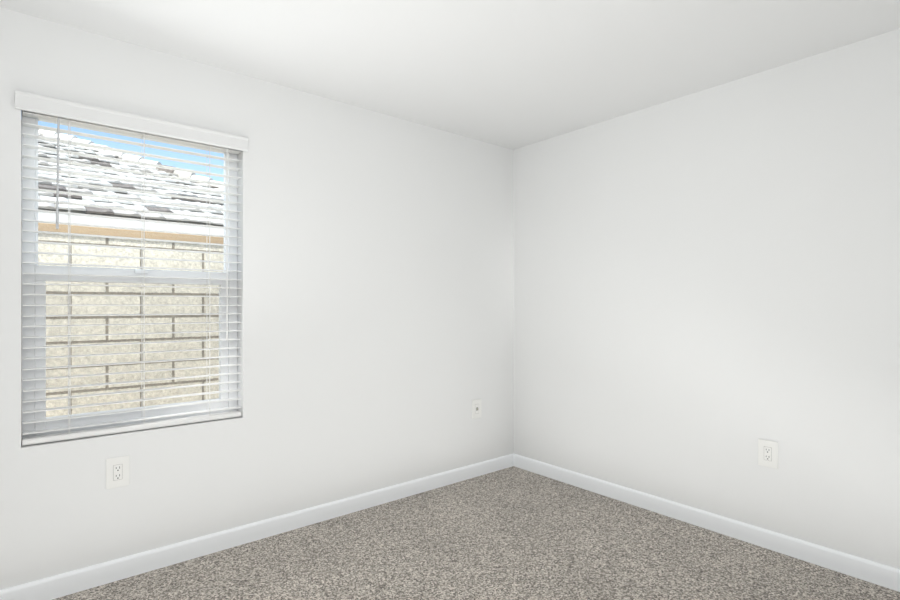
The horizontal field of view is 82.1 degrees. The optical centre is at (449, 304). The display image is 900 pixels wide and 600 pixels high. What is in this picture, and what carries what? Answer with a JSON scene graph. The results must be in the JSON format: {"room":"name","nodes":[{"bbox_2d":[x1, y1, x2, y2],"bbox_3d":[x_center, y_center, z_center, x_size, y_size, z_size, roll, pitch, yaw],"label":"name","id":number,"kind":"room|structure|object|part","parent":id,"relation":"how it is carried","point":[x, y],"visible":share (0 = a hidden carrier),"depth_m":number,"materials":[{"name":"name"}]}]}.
{"room":"empty bedroom","nodes":[
{"label":"empty bedroom","id":0,"kind":"room"},
{"bbox_2d":[0,7,512,589],"bbox_3d":[-0.905,0.020,2.940,3.820,2.440,0.160,0,0,-40],"label":"wall","id":1,"kind":"structure","parent":0,"point":[376,299],"depth_m":2.87,"materials":[{"name":"paint"}]},
{"bbox_2d":[106,455,128,488],"bbox_3d":[-1.501,0.755,2.336,0.090,0.135,0.005,0,0,-40],"label":"outlet","id":2,"kind":"object","parent":1,"relation":"attached to","point":[124,462],"visible":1,"depth_m":2.33,"materials":[{"name":"white plastic"}]},
{"bbox_2d":[114,464,121,479],"bbox_3d":[-1.499,0.755,2.333,0.033,0.067,0.002,0,0,-40],"label":"insert","id":3,"kind":"object","parent":2,"relation":"attached to","point":[116,472],"visible":1,"depth_m":2.33,"materials":[{"name":"white plastic"}]},
{"bbox_2d":[21,110,240,445],"bbox_3d":[-1.470,-0.139,2.469,0.888,1.451,0.156,0,0,-40],"label":"window blinds","id":4,"kind":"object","parent":1,"relation":"in","point":[35,420],"depth_m":2.39,"materials":[{"name":"white plastic"}]},
{"bbox_2d":[23,110,238,150],"bbox_3d":[-1.445,-0.838,2.439,0.880,0.051,0.057,0,0,-40],"label":"blind headrail","id":5,"kind":"object","parent":4,"relation":"attached to","point":[126,130],"depth_m":2.39,"materials":[{"name":"white metal"}]},
{"bbox_2d":[56,117,59,228],"bbox_3d":[-1.673,-0.565,2.205,0.014,0.480,0.009,0,0,-40],"label":"tilt wand","id":6,"kind":"object","parent":5,"relation":"hanging from","point":[57,190],"visible":1,"depth_m":2.20,"materials":[{"name":"grey"}]},
{"bbox_2d":[68,119,70,433],"bbox_3d":[-1.662,-0.127,2.258,0.008,1.371,0.056,0,0,-40],"label":"blind cord","id":7,"kind":"object","parent":5,"relation":"hanging from","point":[69,275],"depth_m":2.26,"materials":[{"name":"white fabric"}]},
{"bbox_2d":[15,90,247,151],"bbox_3d":[-1.411,-0.837,2.399,0.930,0.074,0.021,0,0,-40],"label":"blind valance","id":8,"kind":"object","parent":5,"relation":"attached to","point":[43,104],"visible":1,"depth_m":2.34,"materials":[{"name":"white plastic"}]},
{"bbox_2d":[142,133,144,422],"bbox_3d":[-1.445,-0.127,2.439,0.008,1.371,0.056,0,0,-40],"label":"blind cord","id":9,"kind":"object","parent":5,"relation":"hanging from","point":[144,133],"depth_m":2.44,"materials":[{"name":"white fabric"}]},
{"bbox_2d":[207,145,209,414],"bbox_3d":[-1.223,-0.127,2.624,0.008,1.371,0.056,0,0,-40],"label":"blind cord","id":10,"kind":"object","parent":5,"relation":"hanging from","point":[209,145],"depth_m":2.62,"materials":[{"name":"white fabric"}]},
{"bbox_3d":[-1.445,0.571,2.439,0.882,0.024,0.050,0,0,-40],"label":"window blind bottom rail","id":11,"kind":"part","parent":4,"relation":"part of","materials":[{"name":"white plastic"}]},
{"bbox_2d":[46,281,218,416],"bbox_3d":[-1.517,0.205,2.525,0.806,0.681,0.001,0,0,-40],"label":"screen","id":12,"kind":"object","parent":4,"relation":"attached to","point":[130,345],"depth_m":2.50,"materials":[{"name":"grey"}]},
{"bbox_3d":[-1.141,-0.312,2.649,0.012,0.985,0.012,0,0,-40],"label":"blind lift cord","id":13,"kind":"part","parent":4,"relation":"part of","materials":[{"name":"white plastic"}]},
{"bbox_2d":[0,454,511,599],"bbox_3d":[-0.850,1.194,2.873,3.500,0.093,0.014,0,0,-40],"label":"baseboard","id":14,"kind":"structure","parent":1,"relation":"attached to","point":[107,572],"depth_m":2.63,"materials":[{"name":"white paint"}]},
{"bbox_2d":[472,399,480,418],"bbox_3d":[0.198,0.753,3.743,0.090,0.135,0.016,0,0,-40],"label":"cable jack","id":15,"kind":"object","parent":1,"relation":"attached to","point":[476,408],"visible":1,"depth_m":3.74,"materials":[{"name":"white plastic"}]},
{"bbox_2d":[0,0,899,149],"bbox_3d":[0.202,-1.250,1.610,3.820,0.100,3.620,0,0,-40],"label":"ceiling","id":16,"kind":"structure","parent":0,"point":[513,74],"depth_m":2.38,"materials":[{"name":"paint"}]},
{"bbox_2d":[52,466,899,599],"bbox_3d":[0.202,1.300,1.610,3.820,0.120,3.620,0,0,-40],"label":"floor","id":17,"kind":"structure","parent":0,"point":[513,533],"depth_m":2.51,"materials":[{"name":"grey carpet"}]},
{"bbox_2d":[513,29,899,568],"bbox_3d":[1.659,0.020,2.720,0.160,2.440,3.460,0,0,-40],"label":"wall","id":18,"kind":"structure","parent":0,"point":[706,289],"depth_m":2.77,"materials":[{"name":"paint"}]},
{"bbox_2d":[512,453,899,591],"bbox_3d":[1.541,1.194,2.726,0.014,0.093,3.240,0,0,-40],"label":"baseboard","id":19,"kind":"structure","parent":18,"relation":"attached to","point":[870,571],"depth_m":2.76,"materials":[{"name":"white paint"}]},
{"bbox_2d":[758,439,777,468],"bbox_3d":[1.621,0.758,2.637,0.005,0.135,0.090,0,0,-40],"label":"outlet","id":20,"kind":"object","parent":18,"relation":"attached to","point":[773,445],"visible":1,"depth_m":2.63,"materials":[{"name":"white plastic"}]},
{"bbox_2d":[764,447,770,460],"bbox_3d":[1.619,0.758,2.635,0.002,0.067,0.033,0,0,-40],"label":"insert","id":21,"kind":"object","parent":20,"relation":"attached to","point":[766,454],"visible":1,"depth_m":2.63,"materials":[{"name":"white plastic"}]},
{"label":"outside","id":22,"kind":"structure","parent":0,"visible":0},
{"bbox_3d":[-10.319,1.340,14.628,32.000,0.100,29.828,0,0,-40],"label":"yard","id":23,"kind":"structure","parent":22,"visible":0},
{"bbox_2d":[38,233,223,416],"bbox_3d":[-2.071,0.409,3.947,15.000,1.762,0.200,0,0,-40],"label":"brick wall","id":24,"kind":"structure","parent":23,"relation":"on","point":[133,252],"depth_m":3.65,"materials":[{"name":"beige brick"}]},
{"bbox_3d":[-12.159,0.095,8.948,17.900,2.390,11.000,0,0,-40],"label":"house","id":25,"kind":"object","parent":23,"relation":"on","visible":0},
{"bbox_2d":[38,129,223,243],"bbox_3d":[-9.523,-2.264,8.206,21.000,3.585,16.315,0,0,-40],"label":"roof","id":26,"kind":"structure","parent":25,"relation":"on","point":[107,192],"depth_m":8.60,"materials":[{"name":"tile"}]},
{"bbox_2d":[38,212,223,234],"bbox_3d":[-12.006,-1.163,9.076,18.300,0.185,11.800,0,0,-40],"label":"fascia","id":27,"kind":"object","parent":25,"relation":"attached to","point":[148,225],"depth_m":7.51,"materials":[{"name":"white"}]}
]}

